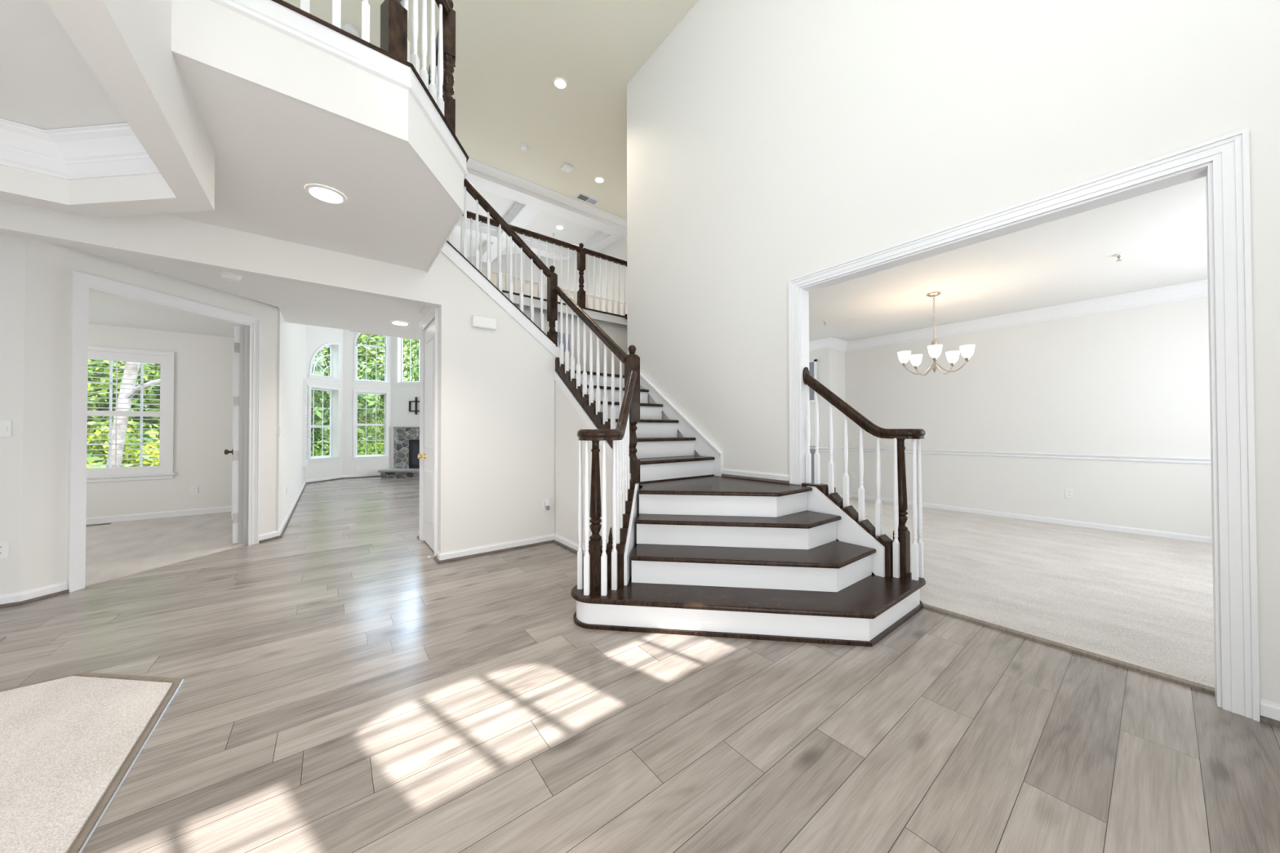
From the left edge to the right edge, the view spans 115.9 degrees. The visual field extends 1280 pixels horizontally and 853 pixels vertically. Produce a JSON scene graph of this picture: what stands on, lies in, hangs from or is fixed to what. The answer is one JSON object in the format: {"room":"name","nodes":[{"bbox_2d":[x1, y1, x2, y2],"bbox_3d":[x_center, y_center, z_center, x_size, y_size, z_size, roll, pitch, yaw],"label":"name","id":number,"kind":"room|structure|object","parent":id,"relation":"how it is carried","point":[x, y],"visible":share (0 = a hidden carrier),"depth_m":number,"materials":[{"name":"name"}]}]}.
{"room":"entrance hall","nodes":[
{"label":"entrance hall","id":0,"kind":"room"},
{"bbox_2d":[0,233,26,595],"bbox_3d":[-5.953,-0.071,1.516,4.219,2.560,0.110,0,-1,-38],"label":"wall","id":1,"kind":"structure","parent":0,"point":[12,248],"depth_m":2.73,"materials":[{"name":"white paint"}]},
{"bbox_2d":[0,540,8,559],"bbox_3d":[-4.311,0.833,2.696,0.072,0.116,0.008,0,-1,-38],"label":"power outlet","id":2,"kind":"object","parent":1,"relation":"attached to","point":[4,545],"visible":1,"depth_m":2.71,"materials":[{"name":"white plastic"}]},
{"bbox_2d":[0,420,12,437],"bbox_3d":[-4.319,0.014,2.697,0.100,0.116,0.012,0,-1,-38],"label":"light switch","id":3,"kind":"object","parent":1,"relation":"attached to","point":[5,425],"visible":1,"depth_m":2.71,"materials":[{"name":"white plastic"}]},
{"bbox_2d":[0,581,69,608],"bbox_3d":[-5.846,1.167,1.583,4.283,0.085,0.173,0,-1,-38],"label":"baseboard","id":4,"kind":"structure","parent":1,"relation":"attached to","point":[19,598],"depth_m":2.79,"materials":[{"name":"white paint"}]},
{"bbox_2d":[0,0,214,217],"bbox_3d":[-3.200,-1.276,-1.060,5.425,0.297,4.602,0,-1,-38],"label":"beam","id":5,"kind":"structure","parent":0,"point":[125,43],"depth_m":1.55,"materials":[{"name":"white paint"}]},
{"bbox_2d":[0,118,160,180],"bbox_3d":[-3.173,-1.337,-1.108,5.207,0.173,4.472,0,-1,-38],"label":"trim","id":6,"kind":"structure","parent":5,"relation":"attached to","point":[108,150],"depth_m":1.92,"materials":[{"name":"white paint"}]},
{"bbox_2d":[20,238,277,591],"bbox_3d":[-4.199,-0.052,3.611,0.120,2.560,1.700,0,-1,7],"label":"wall","id":7,"kind":"structure","parent":0,"point":[48,266],"depth_m":2.92,"materials":[{"name":"white paint"}]},
{"bbox_2d":[66,270,261,592],"bbox_3d":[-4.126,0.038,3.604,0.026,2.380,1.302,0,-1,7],"label":"trim","id":8,"kind":"structure","parent":7,"relation":"attached to","point":[80,282],"depth_m":3.03,"materials":[{"name":"white paint"}]},
{"bbox_2d":[224,326,239,543],"bbox_3d":[-4.397,0.088,4.339,0.513,2.260,0.120,-1,-1,40],"label":"door","id":9,"kind":"structure","parent":7,"relation":"in","point":[236,347],"depth_m":4.18,"materials":[{"name":"white paint"}]},
{"bbox_2d":[85,323,234,517],"bbox_3d":[-7.200,-0.031,5.019,4.120,2.560,0.140,0,-1,-38],"label":"wall","id":10,"kind":"structure","parent":0,"point":[203,380],"depth_m":5.61,"materials":[{"name":"white paint"}]},
{"bbox_2d":[86,345,175,482],"bbox_3d":[-7.129,-0.158,5.054,1.725,1.735,0.175,0,-1,-38],"label":"window","id":11,"kind":"structure","parent":10,"relation":"in","point":[169,474],"depth_m":5.42,"materials":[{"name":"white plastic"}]},
{"bbox_2d":[86,350,168,475],"bbox_3d":[-7.114,-0.171,5.035,1.575,1.600,0.064,0,-1,-38],"label":"plantation shutter","id":12,"kind":"object","parent":11,"relation":"attached to","point":[95,355],"visible":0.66,"depth_m":5.33,"materials":[{"name":"white paint"}]},
{"bbox_2d":[85,506,231,524],"bbox_3d":[-7.151,1.194,4.945,4.100,0.085,0.014,0,-1,-38],"label":"baseboard","id":13,"kind":"structure","parent":10,"relation":"attached to","point":[94,520],"depth_m":5.41,"materials":[{"name":"white paint"}]},
{"bbox_2d":[190,485,198,494],"bbox_3d":[-6.266,0.894,5.634,0.072,0.116,0.008,0,-1,-38],"label":"power outlet","id":14,"kind":"object","parent":10,"relation":"attached to","point":[194,489],"visible":1,"depth_m":5.63,"materials":[{"name":"white plastic"}]},
{"bbox_2d":[151,0,172,46],"bbox_3d":[-0.744,-2.942,0.113,0.120,3.050,3.430,0,-1,-38],"label":"wall","id":15,"kind":"structure","parent":0,"point":[163,8],"depth_m":1.43,"materials":[{"name":"white paint"}]},
{"bbox_2d":[39,240,424,338],"bbox_3d":[-4.056,-1.328,4.700,10.900,0.065,4.229,0,-1,-38],"label":"ceiling","id":16,"kind":"structure","parent":0,"point":[300,304],"depth_m":4.41,"materials":[{"name":"white paint"}]},
{"bbox_2d":[219,271,242,281],"bbox_3d":[-3.522,-1.287,3.450,0.140,0.046,0.140,0,-1,-38],"label":"smoke detector","id":17,"kind":"object","parent":16,"relation":"attached to","point":[228,276],"visible":0.98,"depth_m":3.42,"materials":[{"name":"white plastic"}]},
{"bbox_2d":[390,320,409,325],"bbox_3d":[-3.002,-1.290,5.013,0.210,0.008,0.210,0,-1,-38],"label":"recessed light","id":18,"kind":"object","parent":16,"relation":"in","point":[395,322],"visible":1,"depth_m":5.00,"materials":[{"name":"white plastic"}]},
{"bbox_2d":[0,199,555,552],"bbox_3d":[-4.036,-0.297,1.963,7.800,3.013,0.110,0,-1,-38],"label":"wall","id":19,"kind":"structure","parent":0,"point":[496,388],"depth_m":3.69,"materials":[{"name":"white paint"}]},
{"bbox_2d":[471,314,497,330],"bbox_3d":[-1.488,-0.995,3.837,0.227,0.114,0.044,0,-1,-38],"label":"door chime","id":20,"kind":"object","parent":19,"relation":"attached to","point":[480,322],"visible":1,"depth_m":3.81,"materials":[{"name":"white plastic"}]},
{"bbox_2d":[433,533,555,564],"bbox_3d":[-1.397,1.183,3.977,1.146,0.085,0.172,0,-1,-38],"label":"baseboard","id":21,"kind":"structure","parent":19,"relation":"attached to","point":[455,555],"depth_m":3.86,"materials":[{"name":"white paint"}]},
{"bbox_2d":[440,241,555,357],"bbox_3d":[-1.395,-1.270,3.928,1.237,1.051,0.020,0,-1,-38],"label":"trim","id":22,"kind":"structure","parent":19,"relation":"attached to","point":[447,250],"depth_m":3.92,"materials":[{"name":"white paint"}]},
{"bbox_2d":[446,177,557,346],"bbox_3d":[-1.440,-1.736,3.978,1.311,1.744,0.145,0,-1,-38],"label":"stair railing","id":23,"kind":"object","parent":19,"relation":"on","point":[552,277],"visible":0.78,"depth_m":4.05,"materials":[{"name":"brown wood"}]},
{"bbox_2d":[542,499,550,511],"bbox_3d":[-0.983,0.829,4.202,0.079,0.123,0.046,0,-1,-38],"label":"power outlet","id":24,"kind":"object","parent":19,"relation":"attached to","point":[545,504],"visible":1,"depth_m":4.20,"materials":[{"name":"white plastic"}]},
{"bbox_2d":[265,303,306,531],"bbox_3d":[-5.849,-1.610,6.752,0.120,5.750,5.835,0,-1,-38],"label":"wall","id":25,"kind":"structure","parent":0,"point":[291,337],"depth_m":5.50,"materials":[{"name":"white paint"}]},
{"bbox_2d":[258,480,306,542],"bbox_3d":[-5.795,1.222,6.657,0.185,0.085,5.996,0,-1,-38],"label":"baseboard","id":26,"kind":"structure","parent":25,"relation":"attached to","point":[274,535],"depth_m":4.81,"materials":[{"name":"white paint"}]},
{"bbox_2d":[302,378,309,466],"bbox_3d":[-7.159,-0.092,8.587,0.059,1.840,1.040,0,-1,-38],"label":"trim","id":27,"kind":"structure","parent":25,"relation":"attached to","point":[305,383],"depth_m":8.19,"materials":[{"name":"white paint"}]},
{"bbox_2d":[465,168,626,238],"bbox_3d":[-2.515,-4.328,7.099,5.560,0.260,0.330,0,-1,-38],"label":"trim","id":28,"kind":"structure","parent":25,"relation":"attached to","point":[482,181],"depth_m":7.54,"materials":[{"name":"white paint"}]},
{"bbox_2d":[466,157,626,228],"bbox_3d":[-4.495,-4.343,5.295,10.900,0.120,0.110,0,-1,-38],"label":"trim","id":29,"kind":"structure","parent":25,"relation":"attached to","point":[472,164],"depth_m":7.37,"materials":[{"name":"white paint"}]},
{"bbox_2d":[0,0,626,339],"bbox_3d":[-2.066,-1.561,2.038,11.000,0.335,8.120,0,-1,-38],"label":"ceiling","id":30,"kind":"structure","parent":0,"point":[268,145],"depth_m":2.06,"materials":[{"name":"white paint"}]},
{"bbox_2d":[304,183,346,204],"bbox_3d":[-1.876,-1.385,2.397,0.200,0.008,0.200,0,-1,-38],"label":"recessed light","id":31,"kind":"object","parent":30,"relation":"in","point":[324,193],"visible":1,"depth_m":2.39,"materials":[{"name":"white plastic"}]},
{"bbox_2d":[502,289,625,317],"bbox_3d":[-1.060,-1.696,5.649,3.800,0.018,0.192,0,-1,-38],"label":"trim","id":32,"kind":"structure","parent":30,"relation":"attached to","point":[503,291],"depth_m":5.70,"materials":[{"name":"white wood"}]},
{"bbox_2d":[460,210,626,315],"bbox_3d":[-1.022,-2.174,5.628,3.730,0.937,0.090,0,-1,-38],"label":"railing","id":33,"kind":"object","parent":32,"relation":"on","point":[580,295],"visible":0.63,"depth_m":5.57,"materials":[{"name":"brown wood"}]},
{"bbox_2d":[502,292,626,325],"bbox_3d":[-1.013,-1.627,5.587,3.800,0.110,0.024,0,-1,-38],"label":"trim","id":34,"kind":"structure","parent":30,"relation":"attached to","point":[526,301],"depth_m":5.65,"materials":[{"name":"white paint"}]},
{"bbox_2d":[171,0,463,272],"bbox_3d":[-1.477,-1.552,2.548,0.684,0.345,2.084,0,-1,-4],"label":"wall","id":35,"kind":"structure","parent":0,"point":[206,33],"depth_m":1.72,"materials":[{"name":"white paint"}]},
{"bbox_2d":[209,0,467,179],"bbox_3d":[-1.461,-1.684,2.547,0.700,0.105,2.117,0,-1,-4],"label":"trim","id":36,"kind":"structure","parent":35,"relation":"attached to","point":[269,13],"depth_m":1.79,"materials":[{"name":"white paint"}]},
{"bbox_2d":[271,0,469,163],"bbox_3d":[-1.529,-1.744,2.544,0.849,0.014,2.113,0,-1,-6],"label":"trim","id":37,"kind":"structure","parent":35,"relation":"attached to","point":[282,2],"depth_m":1.85,"materials":[{"name":"brown wood"}]},
{"bbox_2d":[300,0,455,134],"bbox_3d":[-1.523,-2.234,2.589,0.700,0.970,2.007,0,-1,-7],"label":"balcony railing","id":38,"kind":"object","parent":37,"relation":"on","point":[439,80],"visible":0.44,"depth_m":2.25,"materials":[{"name":"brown wood"}]},
{"bbox_2d":[305,324,342,479],"bbox_3d":[-7.620,-1.575,9.589,0.200,5.750,0.962,0,-1,7],"label":"wall","id":39,"kind":"structure","parent":0,"point":[316,336],"depth_m":9.72,"materials":[{"name":"white paint"}]},
{"bbox_2d":[308,384,341,462],"bbox_3d":[-7.596,-0.068,9.562,0.225,1.775,0.865,0,-1,7],"label":"window","id":40,"kind":"structure","parent":39,"relation":"in","point":[315,459],"depth_m":9.68,"materials":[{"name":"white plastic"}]},
{"bbox_2d":[307,342,342,382],"bbox_3d":[-7.599,-1.593,9.578,0.225,0.965,0.865,0,-1,7],"label":"window","id":41,"kind":"structure","parent":39,"relation":"in","point":[310,375],"depth_m":9.71,"materials":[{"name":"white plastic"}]},
{"bbox_2d":[306,473,380,483],"bbox_3d":[-7.258,1.260,9.950,0.410,0.085,1.840,0,-1,31],"label":"baseboard","id":42,"kind":"structure","parent":39,"relation":"attached to","point":[353,476],"depth_m":9.99,"materials":[{"name":"white paint"}]},
{"bbox_2d":[342,329,391,475],"bbox_3d":[-7.100,-1.567,10.431,1.030,5.750,0.160,0,-1,-38],"label":"wall","id":43,"kind":"structure","parent":0,"point":[348,465],"depth_m":10.15,"materials":[{"name":"white paint"}]},
{"bbox_2d":[351,389,389,460],"bbox_3d":[-7.006,-0.042,10.443,0.810,1.790,0.165,0,-1,-38],"label":"window","id":44,"kind":"structure","parent":43,"relation":"in","point":[386,393],"depth_m":10.43,"materials":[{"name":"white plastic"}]},
{"bbox_2d":[352,332,390,385],"bbox_3d":[-7.010,-1.945,10.464,0.810,1.685,0.165,0,-1,-38],"label":"window","id":45,"kind":"structure","parent":43,"relation":"in","point":[355,380],"depth_m":10.47,"materials":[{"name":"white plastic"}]},
{"bbox_2d":[418,305,439,555],"bbox_3d":[-2.111,-0.038,4.124,0.110,2.535,0.970,0,-1,-38],"label":"door frame","id":46,"kind":"structure","parent":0,"point":[425,310],"depth_m":4.26,"materials":[{"name":"white paint"}]},
{"bbox_2d":[417,319,435,551],"bbox_3d":[-2.146,0.085,4.063,0.109,2.263,0.647,0,-1,-38],"label":"door","id":47,"kind":"structure","parent":46,"relation":"in","point":[429,332],"depth_m":4.06,"materials":[{"name":"white paint"}]},
{"bbox_2d":[349,270,626,340],"bbox_3d":[-2.160,-1.981,7.160,4.900,1.285,0.100,0,-1,-38],"label":"wall","id":48,"kind":"structure","parent":0,"point":[494,276],"depth_m":7.30,"materials":[{"name":"white paint"}]},
{"bbox_2d":[482,268,626,304],"bbox_3d":[-2.161,-2.633,7.167,4.900,0.020,0.140,0,-1,-38],"label":"trim","id":49,"kind":"structure","parent":48,"relation":"on","point":[482,268],"depth_m":7.39,"materials":[{"name":"white paint"}]},
{"bbox_2d":[390,251,590,468],"bbox_3d":[-3.931,-1.574,10.411,5.450,5.750,0.160,0,-1,7],"label":"wall","id":50,"kind":"structure","parent":0,"point":[401,395],"depth_m":10.58,"materials":[{"name":"white paint"}]},
{"bbox_2d":[394,337,419,385],"bbox_3d":[-6.036,-2.120,10.657,0.935,2.055,0.165,0,-1,7],"label":"window","id":51,"kind":"structure","parent":50,"relation":"in","point":[402,383],"depth_m":10.69,"materials":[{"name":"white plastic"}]},
{"bbox_2d":[408,396,419,414],"bbox_3d":[-5.862,-0.544,10.538,0.480,0.460,0.058,0,-1,7],"label":"tv bracket","id":52,"kind":"object","parent":50,"relation":"attached to","point":[415,401],"visible":0.55,"depth_m":10.52,"materials":[{"name":"black metal"}]},
{"bbox_2d":[453,201,618,262],"bbox_3d":[-4.178,-4.316,9.258,5.560,0.230,5.120,0,-1,-38],"label":"trim","id":53,"kind":"structure","parent":50,"relation":"attached to","point":[520,215],"depth_m":9.09,"materials":[{"name":"white paint"}]},
{"bbox_2d":[283,0,698,219],"bbox_3d":[-2.045,-4.504,2.034,11.000,0.120,8.270,0,-1,-38],"label":"ceiling","id":54,"kind":"structure","parent":0,"point":[510,54],"depth_m":5.04,"materials":[{"name":"white paint"}]},
{"bbox_2d":[343,23,359,37],"bbox_3d":[-3.209,-4.391,4.462,0.150,0.046,0.150,0,-1,-38],"label":"smoke detector","id":55,"kind":"object","parent":54,"relation":"attached to","point":[349,28],"visible":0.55,"depth_m":4.42,"materials":[{"name":"white plastic"}]},
{"bbox_2d":[519,143,528,151],"bbox_3d":[-1.825,-4.375,6.287,0.130,0.046,0.130,0,-1,-38],"label":"smoke detector","id":56,"kind":"object","parent":54,"relation":"attached to","point":[523,147],"visible":1,"depth_m":6.26,"materials":[{"name":"white plastic"}]},
{"bbox_2d":[553,77,567,88],"bbox_3d":[-1.024,-4.408,5.149,0.170,0.008,0.170,0,-1,-38],"label":"recessed light","id":57,"kind":"object","parent":54,"relation":"in","point":[559,82],"visible":1,"depth_m":5.15,"materials":[{"name":"white plastic"}]},
{"bbox_2d":[560,162,573,173],"bbox_3d":[-1.233,-4.369,6.780,0.170,0.050,0.170,0,-1,-38],"label":"ceiling speaker","id":58,"kind":"object","parent":54,"relation":"attached to","point":[566,167],"visible":1,"depth_m":6.75,"materials":[{"name":"white plastic"}]},
{"bbox_2d":[575,193,599,204],"bbox_3d":[-1.012,-4.376,7.721,0.420,0.016,0.180,0,-1,-38],"label":"ceiling vent","id":59,"kind":"object","parent":54,"relation":"in","point":[582,197],"visible":1,"depth_m":7.71,"materials":[{"name":"white plastic"}]},
{"bbox_2d":[594,177,604,182],"bbox_3d":[-0.724,-4.387,7.135,0.170,0.008,0.170,0,-1,-38],"label":"recessed light","id":60,"kind":"object","parent":54,"relation":"in","point":[598,180],"visible":1,"depth_m":7.13,"materials":[{"name":"white plastic"}]},
{"bbox_2d":[447,186,599,257],"bbox_3d":[-4.215,-4.491,9.275,5.800,0.120,5.850,0,-1,-38],"label":"ceiling","id":61,"kind":"structure","parent":0,"point":[544,223],"depth_m":8.89,"materials":[{"name":"white paint"}]},
{"bbox_2d":[535,324,627,375],"bbox_3d":[-0.729,-0.055,5.865,4.195,2.600,0.100,0,-1,-38],"label":"wall","id":62,"kind":"structure","parent":0,"point":[622,343],"depth_m":5.86,"materials":[{"name":"white paint"}]},
{"bbox_2d":[557,332,569,352],"bbox_3d":[-1.094,-1.168,5.525,0.280,0.260,0.014,0,-1,-38],"label":"air vent","id":63,"kind":"object","parent":62,"relation":"in","point":[558,333],"visible":0.44,"depth_m":5.55,"materials":[{"name":"white metal"}]},
{"bbox_2d":[555,373,631,547],"bbox_3d":[-0.471,0.311,3.771,0.060,1.822,1.355,0,-1,-38],"label":"wall","id":64,"kind":"structure","parent":0,"point":[568,421],"depth_m":4.02,"materials":[{"name":"white paint"}]},
{"bbox_2d":[553,533,585,555],"bbox_3d":[-0.503,1.179,3.730,0.032,0.085,1.345,0,-1,-38],"label":"baseboard","id":65,"kind":"structure","parent":64,"relation":"attached to","point":[562,541],"depth_m":4.03,"materials":[{"name":"white paint"}]},
{"bbox_2d":[554,370,613,461],"bbox_3d":[-0.506,-0.072,3.761,0.010,1.067,1.335,0,-1,-38],"label":"trim","id":66,"kind":"structure","parent":64,"relation":"attached to","point":[573,401],"depth_m":3.86,"materials":[{"name":"white paint"}]},
{"bbox_2d":[590,235,626,302],"bbox_3d":[0.152,-1.606,8.253,0.100,5.750,4.545,0,-1,-38],"label":"wall","id":67,"kind":"structure","parent":0,"point":[618,249],"depth_m":9.25,"materials":[{"name":"white paint"}]},
{"bbox_2d":[0,476,1279,852],"bbox_3d":[-3.108,1.295,5.088,13.300,0.134,14.520,0,-1,-38],"label":"floor","id":68,"kind":"structure","parent":0,"point":[345,688],"depth_m":1.69,"materials":[{"name":"grey wood"}]},
{"bbox_2d":[0,671,184,852],"bbox_3d":[-3.169,1.167,-1.177,5.354,0.013,4.407,0,-1,-38],"label":"trim","id":69,"kind":"structure","parent":68,"relation":"on","point":[79,845],"depth_m":1.48,"materials":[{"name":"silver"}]},
{"bbox_2d":[377,426,419,478],"bbox_3d":[-5.346,0.651,10.227,2.525,1.299,0.519,0,-1,7],"label":"fireplace","id":70,"kind":"object","parent":68,"relation":"on","point":[406,439],"visible":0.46,"depth_m":10.54,"materials":[{"name":"grey stone"}]},
{"bbox_2d":[555,357,925,646],"bbox_3d":[0.218,-0.165,3.941,3.825,2.775,4.068,0,-1,-38],"label":"staircase","id":71,"kind":"structure","parent":68,"relation":"on","point":[705,553],"depth_m":2.63,"materials":[{"name":"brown wood"}]},
{"bbox_2d":[555,286,639,595],"bbox_3d":[-0.358,-0.242,3.442,0.598,2.551,2.066,0,-1,-16],"label":"stair railing","id":72,"kind":"object","parent":71,"relation":"on","point":[592,567],"visible":1,"depth_m":2.76,"materials":[{"name":"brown wood"}]},
{"bbox_2d":[802,367,925,580],"bbox_3d":[1.591,0.268,2.960,0.849,1.511,0.199,-1,-1,42],"label":"stair railing","id":73,"kind":"object","parent":71,"relation":"on","point":[901,535],"visible":0.99,"depth_m":2.76,"materials":[{"name":"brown wood"}]},
{"bbox_2d":[808,350,822,484],"bbox_3d":[2.676,-0.105,7.455,0.122,2.720,1.540,0,-1,-38],"label":"wall","id":74,"kind":"structure","parent":0,"point":[813,355],"depth_m":6.86,"materials":[{"name":"white paint"}]},
{"bbox_2d":[809,446,815,483],"bbox_3d":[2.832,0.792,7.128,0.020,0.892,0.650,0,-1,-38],"label":"baluster","id":75,"kind":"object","parent":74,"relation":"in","point":[812,451],"depth_m":6.92,"materials":[{"name":"white wood"}]},
{"bbox_2d":[808,359,817,402],"bbox_3d":[2.829,-0.784,7.136,0.030,0.730,0.665,0,-1,-38],"label":"window","id":76,"kind":"structure","parent":74,"relation":"in","point":[812,363],"depth_m":6.92,"materials":[{"name":"white plastic"}]},
{"bbox_2d":[822,348,844,494],"bbox_3d":[3.404,-0.112,6.968,0.682,2.720,0.120,0,-1,-38],"label":"wall","id":77,"kind":"structure","parent":0,"point":[833,361],"depth_m":6.83,"materials":[{"name":"white paint"}]},
{"bbox_2d":[626,0,1279,704],"bbox_3d":[1.518,-1.615,3.056,0.120,5.650,5.355,0,-1,-38],"label":"wall","id":78,"kind":"structure","parent":0,"point":[771,143],"depth_m":2.82,"materials":[{"name":"white paint"}]},
{"bbox_2d":[721,468,789,484],"bbox_3d":[1.011,0.437,3.573,0.032,0.075,0.716,0,-1,-38],"label":"baseboard","id":79,"kind":"structure","parent":78,"relation":"attached to","point":[745,474],"depth_m":3.54,"materials":[{"name":"white paint"}]},
{"bbox_2d":[799,161,1222,707],"bbox_3d":[1.929,0.036,2.510,0.120,2.335,1.922,0,-1,-38],"label":"trim","id":80,"kind":"structure","parent":78,"relation":"attached to","point":[1206,170],"depth_m":1.90,"materials":[{"name":"white paint"}]},
{"bbox_2d":[787,127,1260,722],"bbox_3d":[1.871,-0.007,2.466,0.026,2.420,2.092,0,-1,-38],"label":"trim","id":81,"kind":"structure","parent":78,"relation":"attached to","point":[1229,155],"depth_m":1.68,"materials":[{"name":"white paint"}]},
{"bbox_2d":[1259,698,1279,728],"bbox_3d":[2.801,1.145,1.244,0.032,0.085,0.953,0,-1,-38],"label":"baseboard","id":82,"kind":"structure","parent":78,"relation":"attached to","point":[1269,712],"depth_m":1.60,"materials":[{"name":"white paint"}]},
{"bbox_2d":[808,176,1207,341],"bbox_3d":[2.947,-1.555,4.715,4.170,0.120,6.240,0,-1,-38],"label":"ceiling","id":83,"kind":"structure","parent":0,"point":[1162,235],"depth_m":3.89,"materials":[{"name":"white paint"}]},
{"bbox_2d":[897,291,975,375],"bbox_3d":[3.328,-1.046,4.487,0.705,0.904,0.678,0,-1,-38],"label":"chandelier","id":84,"kind":"object","parent":83,"relation":"hanging from","point":[935,349],"visible":1,"depth_m":4.51,"materials":[{"name":"white glass"}]},
{"bbox_2d":[844,297,1212,537],"bbox_3d":[5.061,-0.134,5.278,0.120,2.720,4.580,0,-1,-38],"label":"wall","id":85,"kind":"structure","parent":0,"point":[1135,381],"depth_m":4.97,"materials":[{"name":"white paint"}]},
{"bbox_2d":[808,279,1208,352],"bbox_3d":[4.242,-1.404,5.711,0.662,0.165,6.220,0,-1,-38],"label":"trim","id":86,"kind":"structure","parent":85,"relation":"attached to","point":[1195,289],"depth_m":5.12,"materials":[{"name":"white paint"}]},
{"bbox_2d":[809,447,1210,464],"bbox_3d":[4.274,0.378,5.713,0.592,0.066,6.220,0,-1,-38],"label":"trim","id":87,"kind":"structure","parent":85,"relation":"attached to","point":[1028,455],"depth_m":5.00,"materials":[{"name":"white paint"}]},
{"bbox_2d":[839,493,1212,543],"bbox_3d":[4.282,1.188,5.709,0.576,0.065,6.220,0,-1,-38],"label":"baseboard","id":88,"kind":"structure","parent":85,"relation":"attached to","point":[1077,523],"depth_m":4.92,"materials":[{"name":"white paint"}]},
{"bbox_2d":[1065,488,1073,498],"bbox_3d":[5.259,0.822,4.908,0.008,0.116,0.072,0,-1,-38],"label":"power outlet","id":89,"kind":"object","parent":85,"relation":"attached to","point":[1068,492],"visible":1,"depth_m":4.90,"materials":[{"name":"white plastic"}]},
{"bbox_2d":[923,603,1214,694],"bbox_3d":[2.202,1.193,2.283,0.043,0.014,1.249,0,-1,-38],"label":"trim","id":90,"kind":"structure","parent":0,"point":[1119,663],"depth_m":2.10,"materials":[{"name":"wood"}]},
{"label":"outside","id":91,"kind":"structure","parent":0,"visible":0},
{"bbox_3d":[-17.651,2.715,22.883,60.000,0.100,32.150,0,-1,-38],"label":"ground","id":92,"kind":"structure","parent":91,"visible":0},
{"bbox_2d":[86,359,159,466],"bbox_3d":[-12.840,-1.074,8.713,7.061,7.794,6.456,0,-1,-42],"label":"tree","id":93,"kind":"object","parent":92,"relation":"on","point":[95,364],"visible":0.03,"depth_m":8.95,"materials":[{"name":"green plant"}]},
{"bbox_2d":[86,425,159,468],"bbox_3d":[-10.883,1.334,8.506,2.669,2.984,3.060,0,-1,-38],"label":"bush","id":94,"kind":"object","parent":92,"relation":"on","point":[91,437],"visible":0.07,"depth_m":8.46,"materials":[{"name":"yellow plant"}]},
{"bbox_2d":[86,362,159,468],"bbox_3d":[-16.003,-0.267,9.770,9.658,13.909,12.455,0,-1,-42],"label":"tree","id":95,"kind":"object","parent":92,"relation":"on","point":[144,455],"visible":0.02,"depth_m":8.20,"materials":[{"name":"green plant"}]},
{"bbox_2d":[87,337,418,458],"bbox_3d":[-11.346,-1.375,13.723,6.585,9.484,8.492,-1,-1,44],"label":"tree","id":96,"kind":"object","parent":92,"relation":"on","point":[379,373],"visible":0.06,"depth_m":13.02,"materials":[{"name":"green plant"}]},
{"bbox_2d":[131,333,378,455],"bbox_3d":[-14.903,-2.933,16.582,10.356,11.432,9.469,0,-1,0],"label":"tree","id":97,"kind":"object","parent":92,"relation":"on","point":[364,333],"visible":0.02,"depth_m":15.17,"materials":[{"name":"green plant"}]},
{"bbox_2d":[311,433,384,456],"bbox_3d":[-8.904,2.092,12.083,3.228,3.897,3.531,0,-1,25],"label":"tree","id":98,"kind":"object","parent":92,"relation":"on","point":[359,451],"visible":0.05,"depth_m":12.30,"materials":[{"name":"green plant"}]},
{"bbox_2d":[320,396,384,454],"bbox_3d":[-9.302,0.612,14.199,3.251,3.892,3.802,0,-1,-33],"label":"tree","id":99,"kind":"object","parent":92,"relation":"on","point":[369,429],"visible":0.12,"depth_m":13.20,"materials":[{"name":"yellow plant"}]},
{"bbox_2d":[314,333,418,429],"bbox_3d":[-10.955,-2.341,16.643,8.003,9.850,7.317,-1,-1,34],"label":"tree","id":100,"kind":"object","parent":92,"relation":"on","point":[362,336],"visible":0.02,"depth_m":14.35,"materials":[{"name":"green plant"}]},
{"bbox_2d":[356,333,418,381],"bbox_3d":[-7.336,-2.819,16.776,7.024,10.795,9.058,0,-1,10],"label":"tree","id":101,"kind":"object","parent":92,"relation":"on","point":[415,347],"visible":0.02,"depth_m":14.16,"materials":[{"name":"green plant"}]},
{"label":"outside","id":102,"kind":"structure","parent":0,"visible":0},
{"bbox_2d":[106,361,159,467],"bbox_3d":[-8.993,-0.372,7.575,1.673,5.717,0.314,0,-1,-23],"label":"tree","id":103,"kind":"object","parent":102,"point":[126,366],"visible":0.34,"depth_m":7.32,"materials":[{"name":"white plant"}]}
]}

